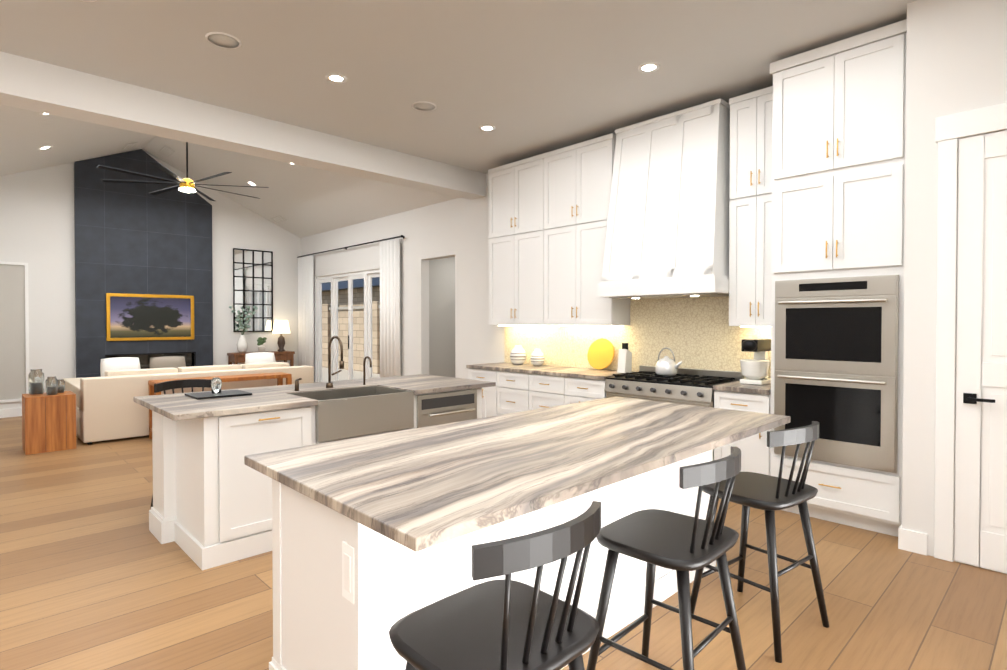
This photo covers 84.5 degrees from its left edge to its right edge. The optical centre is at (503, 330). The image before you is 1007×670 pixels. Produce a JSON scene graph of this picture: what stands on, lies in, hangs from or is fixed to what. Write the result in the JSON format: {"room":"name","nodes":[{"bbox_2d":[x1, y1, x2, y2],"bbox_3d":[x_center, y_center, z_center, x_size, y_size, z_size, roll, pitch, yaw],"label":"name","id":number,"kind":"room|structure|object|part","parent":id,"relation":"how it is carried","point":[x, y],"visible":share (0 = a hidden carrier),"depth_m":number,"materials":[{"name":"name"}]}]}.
{"room":"kitchen","nodes":[
{"label":"kitchen","id":0,"kind":"room"},
{"bbox_2d":[0,150,300,408],"bbox_3d":[-6.343,-1.048,9.591,5.770,4.700,0.150,-1,1,-44],"label":"wall","id":1,"kind":"structure","parent":0,"point":[37,232],"depth_m":8.87,"materials":[{"name":"white paint"}]},
{"bbox_2d":[0,408,21,417],"bbox_3d":[-7.584,1.254,8.308,1.860,0.130,0.016,-1,1,-44],"label":"baseboard","id":2,"kind":"structure","parent":1,"relation":"attached to","point":[13,412],"depth_m":8.41,"materials":[{"name":"white wood"}]},
{"bbox_2d":[0,261,28,402],"bbox_3d":[-7.575,0.029,8.290,0.730,2.120,0.030,-1,1,-44],"label":"wall","id":3,"kind":"structure","parent":1,"relation":"attached to","point":[14,336],"depth_m":8.43,"materials":[{"name":"grey paint"}]},
{"bbox_2d":[74,149,212,377],"bbox_3d":[-6.146,-0.898,9.605,2.019,4.399,0.102,-1,1,-44],"label":"wall tile","id":4,"kind":"structure","parent":1,"relation":"attached to","point":[134,238],"depth_m":9.43,"materials":[{"name":"black tile"}]},
{"bbox_2d":[106,293,193,340],"bbox_3d":[-6.076,-0.223,9.592,1.308,0.790,0.038,-1,1,-44],"label":"framed picture","id":5,"kind":"object","parent":4,"relation":"attached to","point":[133,317],"visible":0.98,"depth_m":9.55,"materials":[{"name":"gold metal"}]},
{"bbox_2d":[233,248,272,331],"bbox_3d":[-4.897,-0.771,10.862,0.750,1.602,0.030,-1,1,-44],"label":"mirror","id":6,"kind":"object","parent":1,"relation":"attached to","point":[252,278],"visible":0.92,"depth_m":10.87,"materials":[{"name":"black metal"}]},
{"bbox_2d":[0,104,458,237],"bbox_3d":[-4.422,-2.506,7.583,5.770,1.414,5.680,-1,1,-44],"label":"ceiling","id":7,"kind":"structure","parent":0,"point":[305,201],"depth_m":8.77,"materials":[{"name":"white paint"}]},
{"bbox_2d":[38,146,52,149],"bbox_3d":[-6.207,-2.473,7.511,0.155,0.071,0.170,-1,1,-44],"label":"recessed light","id":8,"kind":"object","parent":7,"relation":"in","point":[41,148],"depth_m":7.50,"materials":[{"name":"white"}]},
{"bbox_2d":[122,142,137,149],"bbox_3d":[-6.063,-2.986,8.992,0.150,0.071,0.440,-1,1,-44],"label":"ceiling vent","id":9,"kind":"object","parent":7,"relation":"in","point":[130,145],"depth_m":8.96,"materials":[{"name":"white"}]},
{"bbox_2d":[159,145,174,156],"bbox_3d":[-5.647,-3.005,9.299,0.150,0.071,0.440,-1,1,-44],"label":"ceiling vent","id":10,"kind":"object","parent":7,"relation":"in","point":[167,151],"depth_m":9.28,"materials":[{"name":"white"}]},
{"bbox_2d":[96,142,268,200],"bbox_3d":[-4.340,-2.492,7.607,2.075,1.178,2.075,-1,1,-44],"label":"ceiling fan","id":11,"kind":"object","parent":7,"relation":"hanging from","point":[187,184],"visible":0.92,"depth_m":7.51,"materials":[{"name":"black metal"}]},
{"bbox_2d":[270,215,286,222],"bbox_3d":[-4.388,-2.168,10.824,0.150,0.071,0.440,-1,1,-44],"label":"ceiling vent","id":12,"kind":"object","parent":7,"relation":"in","point":[279,218],"depth_m":10.81,"materials":[{"name":"white"}]},
{"bbox_2d":[0,51,485,199],"bbox_3d":[-2.414,-2.555,5.504,5.770,1.580,0.300,-1,1,-44],"label":"ceiling beam","id":13,"kind":"structure","parent":0,"point":[37,86],"depth_m":5.07,"materials":[{"name":"white paint"}]},
{"bbox_2d":[429,257,454,377],"bbox_3d":[-0.231,-0.089,8.897,1.740,2.800,1.800,-1,1,-44],"label":"wall","id":14,"kind":"structure","parent":0,"point":[441,316],"depth_m":9.18,"materials":[{"name":"grey paint"}]},
{"bbox_2d":[0,0,915,173],"bbox_3d":[-0.578,-2.067,1.062,9.310,0.120,8.650,-1,1,-44],"label":"ceiling","id":15,"kind":"structure","parent":0,"point":[528,78],"depth_m":4.13,"materials":[{"name":"white paint"}]},
{"bbox_2d":[205,32,240,48],"bbox_3d":[-1.972,-2.041,3.908,0.227,0.006,0.230,-1,1,-44],"label":"ceiling vent","id":16,"kind":"object","parent":15,"relation":"in","point":[223,39],"depth_m":3.89,"materials":[{"name":"white"}]},
{"bbox_2d":[325,73,346,82],"bbox_3d":[-1.360,-2.049,4.513,0.167,0.006,0.170,-1,1,-44],"label":"recessed light","id":17,"kind":"object","parent":15,"relation":"in","point":[335,77],"depth_m":4.51,"materials":[{"name":"white"}]},
{"bbox_2d":[412,101,436,110],"bbox_3d":[-0.728,-2.056,5.096,0.227,0.006,0.230,-1,1,-44],"label":"ceiling vent","id":18,"kind":"object","parent":15,"relation":"in","point":[420,105],"depth_m":5.08,"materials":[{"name":"white"}]},
{"bbox_2d":[479,125,494,130],"bbox_3d":[-0.166,-2.064,5.666,0.167,0.006,0.170,-1,1,-44],"label":"recessed light","id":19,"kind":"object","parent":15,"relation":"in","point":[486,127],"depth_m":5.67,"materials":[{"name":"white"}]},
{"bbox_2d":[638,62,659,72],"bbox_3d":[1.133,-2.046,4.321,0.167,0.006,0.170,-1,1,-44],"label":"recessed light","id":20,"kind":"object","parent":15,"relation":"in","point":[646,67],"depth_m":4.32,"materials":[{"name":"white"}]},
{"bbox_2d":[301,173,631,382],"bbox_3d":[-0.521,-0.475,7.832,0.150,3.600,10.780,-1,1,-44],"label":"wall","id":21,"kind":"structure","parent":0,"point":[457,229],"depth_m":8.44,"materials":[{"name":"white paint"}]},
{"bbox_2d":[315,268,379,382],"bbox_3d":[-2.857,0.114,10.172,0.030,2.360,2.620,-1,1,-44],"label":"door frame","id":22,"kind":"structure","parent":21,"relation":"attached to","point":[315,319],"depth_m":11.10,"materials":[{"name":"white wood"}]},
{"bbox_2d":[316,269,379,381],"bbox_3d":[-2.821,0.114,10.207,0.090,2.360,2.626,-1,1,-44],"label":"door","id":23,"kind":"structure","parent":21,"relation":"in","point":[366,275],"depth_m":10.26,"materials":[{"name":"white wood"}]},
{"bbox_2d":[297,235,404,257],"bbox_3d":[-2.901,-1.495,10.104,0.095,0.048,3.847,-1,1,-44],"label":"curtain rod","id":24,"kind":"object","parent":21,"relation":"attached to","point":[402,236],"visible":0.85,"depth_m":9.71,"materials":[{"name":"black metal"}]},
{"bbox_2d":[298,255,313,366],"bbox_3d":[-4.015,-0.110,11.234,0.076,2.750,0.680,-1,1,-44],"label":"curtain","id":25,"kind":"object","parent":24,"relation":"hanging from","point":[306,310],"visible":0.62,"depth_m":11.13,"materials":[{"name":"white fabric"}]},
{"bbox_2d":[380,239,400,376],"bbox_3d":[-1.854,-0.081,8.997,0.076,2.750,0.580,-1,1,-44],"label":"curtain","id":26,"kind":"object","parent":24,"relation":"hanging from","point":[390,308],"visible":0.69,"depth_m":8.96,"materials":[{"name":"white fabric"}]},
{"bbox_2d":[488,154,541,326],"bbox_3d":[0.249,-1.025,6.679,0.327,1.930,0.920,-1,1,-44],"label":"upper cabinet","id":27,"kind":"object","parent":21,"relation":"attached to","point":[515,188],"depth_m":6.55,"materials":[{"name":"white wood"}]},
{"bbox_2d":[542,138,633,326],"bbox_3d":[0.889,-1.016,6.018,0.327,1.930,0.920,-1,1,-44],"label":"upper cabinet","id":28,"kind":"object","parent":21,"relation":"attached to","point":[572,294],"depth_m":5.92,"materials":[{"name":"white wood"}]},
{"bbox_2d":[504,296,770,378],"bbox_3d":[1.240,0.029,5.895,0.010,0.799,3.523,-1,1,-44],"label":"backsplash","id":29,"kind":"structure","parent":21,"relation":"attached to","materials":[{"name":"tile"}]},
{"bbox_2d":[598,98,725,286],"bbox_3d":[1.542,-1.224,5.172,0.559,1.505,1.122,-1,1,-44],"label":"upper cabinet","id":30,"kind":"object","parent":21,"relation":"attached to","point":[701,241],"depth_m":5.00,"materials":[{"name":"white wood"}]},
{"bbox_2d":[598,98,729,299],"bbox_3d":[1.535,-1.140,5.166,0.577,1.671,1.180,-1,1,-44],"label":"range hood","id":31,"kind":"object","parent":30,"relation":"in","point":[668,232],"depth_m":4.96,"materials":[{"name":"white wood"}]},
{"bbox_2d":[726,88,765,326],"bbox_3d":[2.192,-0.999,4.668,0.327,1.930,0.453,-1,1,-44],"label":"upper cabinet","id":32,"kind":"object","parent":21,"relation":"attached to","point":[746,113],"depth_m":4.62,"materials":[{"name":"white wood"}]},
{"bbox_2d":[0,416,1006,669],"bbox_3d":[-2.567,1.444,3.274,9.460,0.120,14.530,-1,1,-44],"label":"floor","id":33,"kind":"structure","parent":0,"point":[94,574],"depth_m":2.88,"materials":[{"name":"brown wood"}]},
{"bbox_2d":[22,391,75,454],"bbox_3d":[-5.165,1.035,6.305,0.440,0.620,0.453,-1,1,-44],"label":"side table","id":34,"kind":"object","parent":33,"relation":"on","point":[48,423],"visible":0.98,"depth_m":6.14,"materials":[{"name":"brown wood"}]},
{"bbox_2d":[28,369,43,394],"bbox_3d":[-5.304,0.583,6.298,0.136,0.280,0.140,-1,1,-44],"label":"jar","id":35,"kind":"object","parent":34,"relation":"on","point":[36,376],"depth_m":6.25,"materials":[{"name":"clear glass"}]},
{"bbox_2d":[45,376,59,394],"bbox_3d":[-5.093,0.623,6.253,0.107,0.200,0.110,-1,1,-44],"label":"jar","id":36,"kind":"object","parent":34,"relation":"on","point":[54,385],"depth_m":6.22,"materials":[{"name":"clear glass"}]},
{"bbox_2d":[60,379,64,392],"bbox_3d":[-5.140,0.646,6.431,0.088,0.150,0.090,-1,1,-44],"label":"jar","id":37,"kind":"object","parent":34,"relation":"on","point":[62,383],"depth_m":6.41,"materials":[{"name":"clear glass"}]},
{"bbox_2d":[150,379,211,508],"bbox_3d":[-2.404,0.886,4.306,0.474,0.975,0.478,1,1,40],"label":"stool","id":38,"kind":"object","parent":33,"relation":"on","point":[176,384],"visible":0.19,"depth_m":4.43,"materials":[{"name":"black"}]},
{"bbox_2d":[63,362,313,444],"bbox_3d":[-4.560,0.906,8.124,2.830,0.830,2.015,-1,1,-44],"label":"sectional sofa","id":39,"kind":"object","parent":33,"relation":"on","point":[108,407],"visible":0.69,"depth_m":6.80,"materials":[{"name":"beige fabric"}]},
{"bbox_2d":[100,357,140,376],"bbox_3d":[-5.047,0.577,7.323,0.202,0.435,0.450,1,1,43],"label":"sofa pillow","id":40,"kind":"object","parent":39,"relation":"on","point":[119,363],"depth_m":7.28,"materials":[{"name":"white fabric"}]},
{"bbox_2d":[150,356,185,367],"bbox_3d":[-4.664,0.577,7.718,0.440,0.425,0.193,-1,1,-38],"label":"sofa pillow","id":41,"kind":"object","parent":39,"relation":"on","point":[165,361],"depth_m":7.70,"materials":[{"name":"white fabric"}]},
{"bbox_2d":[245,352,275,363],"bbox_3d":[-3.748,0.561,8.578,0.450,0.435,0.202,-1,1,-41],"label":"sofa pillow","id":42,"kind":"object","parent":39,"relation":"on","point":[258,357],"depth_m":8.54,"materials":[{"name":"white fabric"}]},
{"bbox_2d":[148,372,291,438],"bbox_3d":[-3.661,0.972,7.280,1.648,0.720,0.368,-1,1,-44],"label":"table","id":43,"kind":"object","parent":33,"relation":"on","point":[279,376],"visible":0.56,"depth_m":7.28,"materials":[{"name":"brown wood"}]},
{"bbox_2d":[227,351,294,365],"bbox_3d":[-4.706,0.856,10.801,1.150,0.860,0.380,-1,1,-44],"label":"sideboard","id":44,"kind":"object","parent":33,"relation":"on","point":[237,358],"depth_m":10.81,"materials":[{"name":"brown wood"}]},
{"bbox_2d":[229,305,257,352],"bbox_3d":[-4.918,-0.025,10.549,0.489,0.906,0.268,-1,1,-44],"label":"vase","id":45,"kind":"object","parent":44,"relation":"on","point":[242,345],"visible":1,"depth_m":10.52,"materials":[{"name":"white ceramic"}]},
{"bbox_2d":[257,337,266,351],"bbox_3d":[-4.704,0.277,10.790,0.161,0.295,0.163,-1,1,-44],"label":"plant pot","id":46,"kind":"object","parent":44,"relation":"on","point":[261,341],"visible":1,"depth_m":10.74,"materials":[{"name":"white ceramic"}]},
{"bbox_2d":[272,320,289,351],"bbox_3d":[-4.429,0.111,11.059,0.340,0.620,0.340,-1,1,-44],"label":"table lamp","id":47,"kind":"object","parent":44,"relation":"on","point":[281,326],"visible":1,"depth_m":10.98,"materials":[{"name":"brown"}]},
{"bbox_2d":[134,336,495,569],"bbox_3d":[-1.295,0.707,4.280,2.440,1.330,1.085,-1,1,-44],"label":"kitchen island","id":48,"kind":"object","parent":33,"relation":"on","point":[212,501],"visible":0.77,"depth_m":3.57,"materials":[{"name":"white wood"}]},
{"bbox_2d":[185,377,251,399],"bbox_3d":[-1.997,0.394,3.887,0.350,0.120,0.300,-1,1,-44],"label":"tray","id":49,"kind":"object","parent":48,"relation":"on","point":[216,391],"visible":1,"depth_m":3.88,"materials":[{"name":"black metal"}]},
{"bbox_2d":[289,386,413,441],"bbox_3d":[-1.131,0.597,4.108,0.756,0.272,0.526,-1,1,-44],"label":"basin","id":50,"kind":"object","parent":48,"relation":"in","point":[342,413],"depth_m":3.95,"materials":[{"name":"silver metal"}]},
{"bbox_2d":[466,367,497,417],"bbox_3d":[-0.030,0.899,6.778,0.627,0.880,0.505,-1,1,-44],"label":"base cabinet","id":51,"kind":"object","parent":33,"relation":"on","point":[489,395],"depth_m":6.49,"materials":[{"name":"white wood"}]},
{"bbox_2d":[389,501,600,669],"bbox_3d":[-0.015,0.923,1.417,0.478,0.975,0.474,-1,1,-44],"label":"stool","id":52,"kind":"object","parent":33,"relation":"on","point":[507,623],"visible":1,"depth_m":1.33,"materials":[{"name":"black wood"}]},
{"bbox_2d":[498,371,529,414],"bbox_3d":[0.320,0.904,6.415,0.627,0.880,0.505,-1,1,-44],"label":"base cabinet","id":53,"kind":"object","parent":33,"relation":"on","point":[513,388],"depth_m":6.19,"materials":[{"name":"white wood"}]},
{"bbox_2d":[244,397,790,669],"bbox_3d":[0.285,0.933,2.575,2.460,0.920,1.130,-1,1,-44],"label":"kitchen island","id":54,"kind":"object","parent":33,"relation":"on","point":[375,538],"visible":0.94,"depth_m":1.99,"materials":[{"name":"white"}]},
{"bbox_2d":[530,375,565,409],"bbox_3d":[0.670,0.908,6.054,0.627,0.880,0.500,-1,1,-44],"label":"base cabinet","id":55,"kind":"object","parent":33,"relation":"on","point":[546,391],"depth_m":5.82,"materials":[{"name":"white wood"}]},
{"bbox_2d":[466,363,601,378],"bbox_3d":[0.484,0.445,6.229,0.642,0.038,2.029,-1,1,-44],"label":"countertop","id":56,"kind":"structure","parent":55,"relation":"on","point":[526,368],"depth_m":6.05,"materials":[{"name":"beige stone"}]},
{"bbox_2d":[510,345,525,364],"bbox_3d":[0.178,0.299,6.752,0.201,0.235,0.204,-1,1,-44],"label":"jar","id":57,"kind":"object","parent":56,"relation":"on","point":[518,355],"depth_m":6.68,"materials":[{"name":"white ceramic"}]},
{"bbox_2d":[530,349,544,365],"bbox_3d":[0.401,0.320,6.550,0.171,0.200,0.173,-1,1,-44],"label":"jar","id":58,"kind":"object","parent":56,"relation":"on","point":[537,358],"depth_m":6.49,"materials":[{"name":"white ceramic"}]},
{"bbox_2d":[587,338,614,369],"bbox_3d":[1.049,0.255,5.980,0.102,0.335,0.340,-1,1,-44],"label":"round cutting board","id":59,"kind":"object","parent":56,"relation":"on","point":[600,354],"visible":0.98,"depth_m":5.96,"materials":[{"name":"yellow wood"}]},
{"bbox_2d":[617,343,631,372],"bbox_3d":[1.237,0.280,5.661,0.130,0.300,0.090,-1,1,-44],"label":"bottle","id":60,"kind":"object","parent":56,"relation":"on","point":[625,360],"visible":1,"depth_m":5.63,"materials":[{"name":"white ceramic"}]},
{"bbox_2d":[566,379,601,403],"bbox_3d":[1.019,0.913,5.692,0.627,0.880,0.505,-1,1,-44],"label":"base cabinet","id":61,"kind":"object","parent":33,"relation":"on","point":[577,390],"depth_m":5.48,"materials":[{"name":"white wood"}]},
{"bbox_2d":[586,446,745,669],"bbox_3d":[0.608,0.915,2.053,0.495,0.975,0.483,-1,1,-44],"label":"stool","id":62,"kind":"object","parent":33,"relation":"on","point":[682,545],"visible":1,"depth_m":1.97,"materials":[{"name":"black wood"}]},
{"bbox_2d":[602,363,745,460],"bbox_3d":[1.551,0.866,5.111,0.647,0.990,1.050,-1,1,-44],"label":"range cooktop","id":63,"kind":"object","parent":33,"relation":"on","point":[690,385],"depth_m":4.98,"materials":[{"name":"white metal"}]},
{"bbox_2d":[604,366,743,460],"bbox_3d":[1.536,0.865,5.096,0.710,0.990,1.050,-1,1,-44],"label":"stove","id":64,"kind":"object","parent":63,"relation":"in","point":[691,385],"depth_m":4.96,"materials":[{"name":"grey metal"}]},
{"bbox_2d":[655,347,681,375],"bbox_3d":[1.544,0.287,5.164,0.197,0.257,0.262,-1,1,-44],"label":"kettle","id":65,"kind":"object","parent":64,"relation":"on","point":[666,366],"visible":1,"depth_m":5.11,"materials":[{"name":"white"}]},
{"bbox_2d":[714,391,765,474],"bbox_3d":[2.090,0.928,4.584,0.627,0.880,0.438,-1,1,-44],"label":"base cabinet","id":66,"kind":"object","parent":33,"relation":"on","point":[753,448],"depth_m":4.33,"materials":[{"name":"white wood"}]},
{"bbox_2d":[714,379,765,394],"bbox_3d":[2.080,0.467,4.568,0.630,0.038,0.438,-1,1,-44],"label":"countertop","id":67,"kind":"structure","parent":66,"relation":"on","point":[743,389],"depth_m":4.40,"materials":[{"name":"beige stone"}]},
{"bbox_2d":[740,339,770,384],"bbox_3d":[2.106,0.259,4.637,0.343,0.370,0.231,-1,1,-44],"label":"stand mixer","id":68,"kind":"object","parent":67,"relation":"on","point":[755,371],"visible":0.92,"depth_m":4.56,"materials":[{"name":"white ceramic"}]},
{"bbox_2d":[690,421,829,662],"bbox_3d":[1.215,0.908,2.632,0.478,0.975,0.474,-1,1,-37],"label":"stool","id":69,"kind":"object","parent":33,"relation":"on","point":[769,495],"visible":0.92,"depth_m":2.51,"materials":[{"name":"black wood"}]},
{"bbox_2d":[766,19,906,536],"bbox_3d":[2.521,-0.314,4.093,0.665,3.376,0.835,-1,1,-44],"label":"tall cabinet","id":70,"kind":"object","parent":33,"relation":"on","point":[836,111],"depth_m":3.84,"materials":[{"name":"white wood"}]},
{"bbox_2d":[902,0,936,555],"bbox_3d":[2.844,-0.331,3.695,0.760,3.420,0.150,-1,1,-44],"label":"wall","id":71,"kind":"structure","parent":0,"point":[921,52],"depth_m":3.43,"materials":[{"name":"white paint"}]},
{"bbox_2d":[931,0,1006,573],"bbox_3d":[3.953,-0.310,2.055,0.222,3.420,3.750,-1,1,-44],"label":"wall","id":72,"kind":"structure","parent":0,"point":[969,489],"depth_m":3.25,"materials":[{"name":"white paint"}]},
{"bbox_3d":[2.744,0.400,3.201,0.060,0.060,0.145,-1,1,-44],"label":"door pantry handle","id":73,"kind":"part","parent":72,"relation":"part of","materials":[{"name":"black metal"}]},
{"bbox_3d":[2.980,0.125,3.005,0.014,2.509,0.820,-1,1,-44],"label":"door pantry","id":74,"kind":"part","parent":72,"relation":"part of","materials":[{"name":"white"}]},
{"label":"outside","id":75,"kind":"structure","parent":0,"visible":0},
{"bbox_2d":[322,367,379,381],"bbox_3d":[-6.654,1.173,24.885,14.690,0.100,35.000,-1,1,-44],"label":"patio","id":76,"kind":"structure","parent":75,"point":[343,374],"depth_m":15.30,"materials":[{"name":"beige concrete"}]},
{"bbox_2d":[322,301,379,373],"bbox_3d":[-9.134,0.128,21.781,0.410,2.070,36.000,-1,1,-44],"label":"fence","id":77,"kind":"object","parent":76,"relation":"on","point":[358,335],"visible":0.04,"depth_m":16.79,"materials":[{"name":"stone"}]},
{"bbox_2d":[322,277,379,306],"bbox_3d":[-6.321,-1.555,30.039,8.000,5.220,17.000,-1,1,-44],"label":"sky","id":78,"kind":"structure","parent":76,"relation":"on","point":[358,292],"depth_m":25.63,"materials":[{"name":"blue"}]}
]}

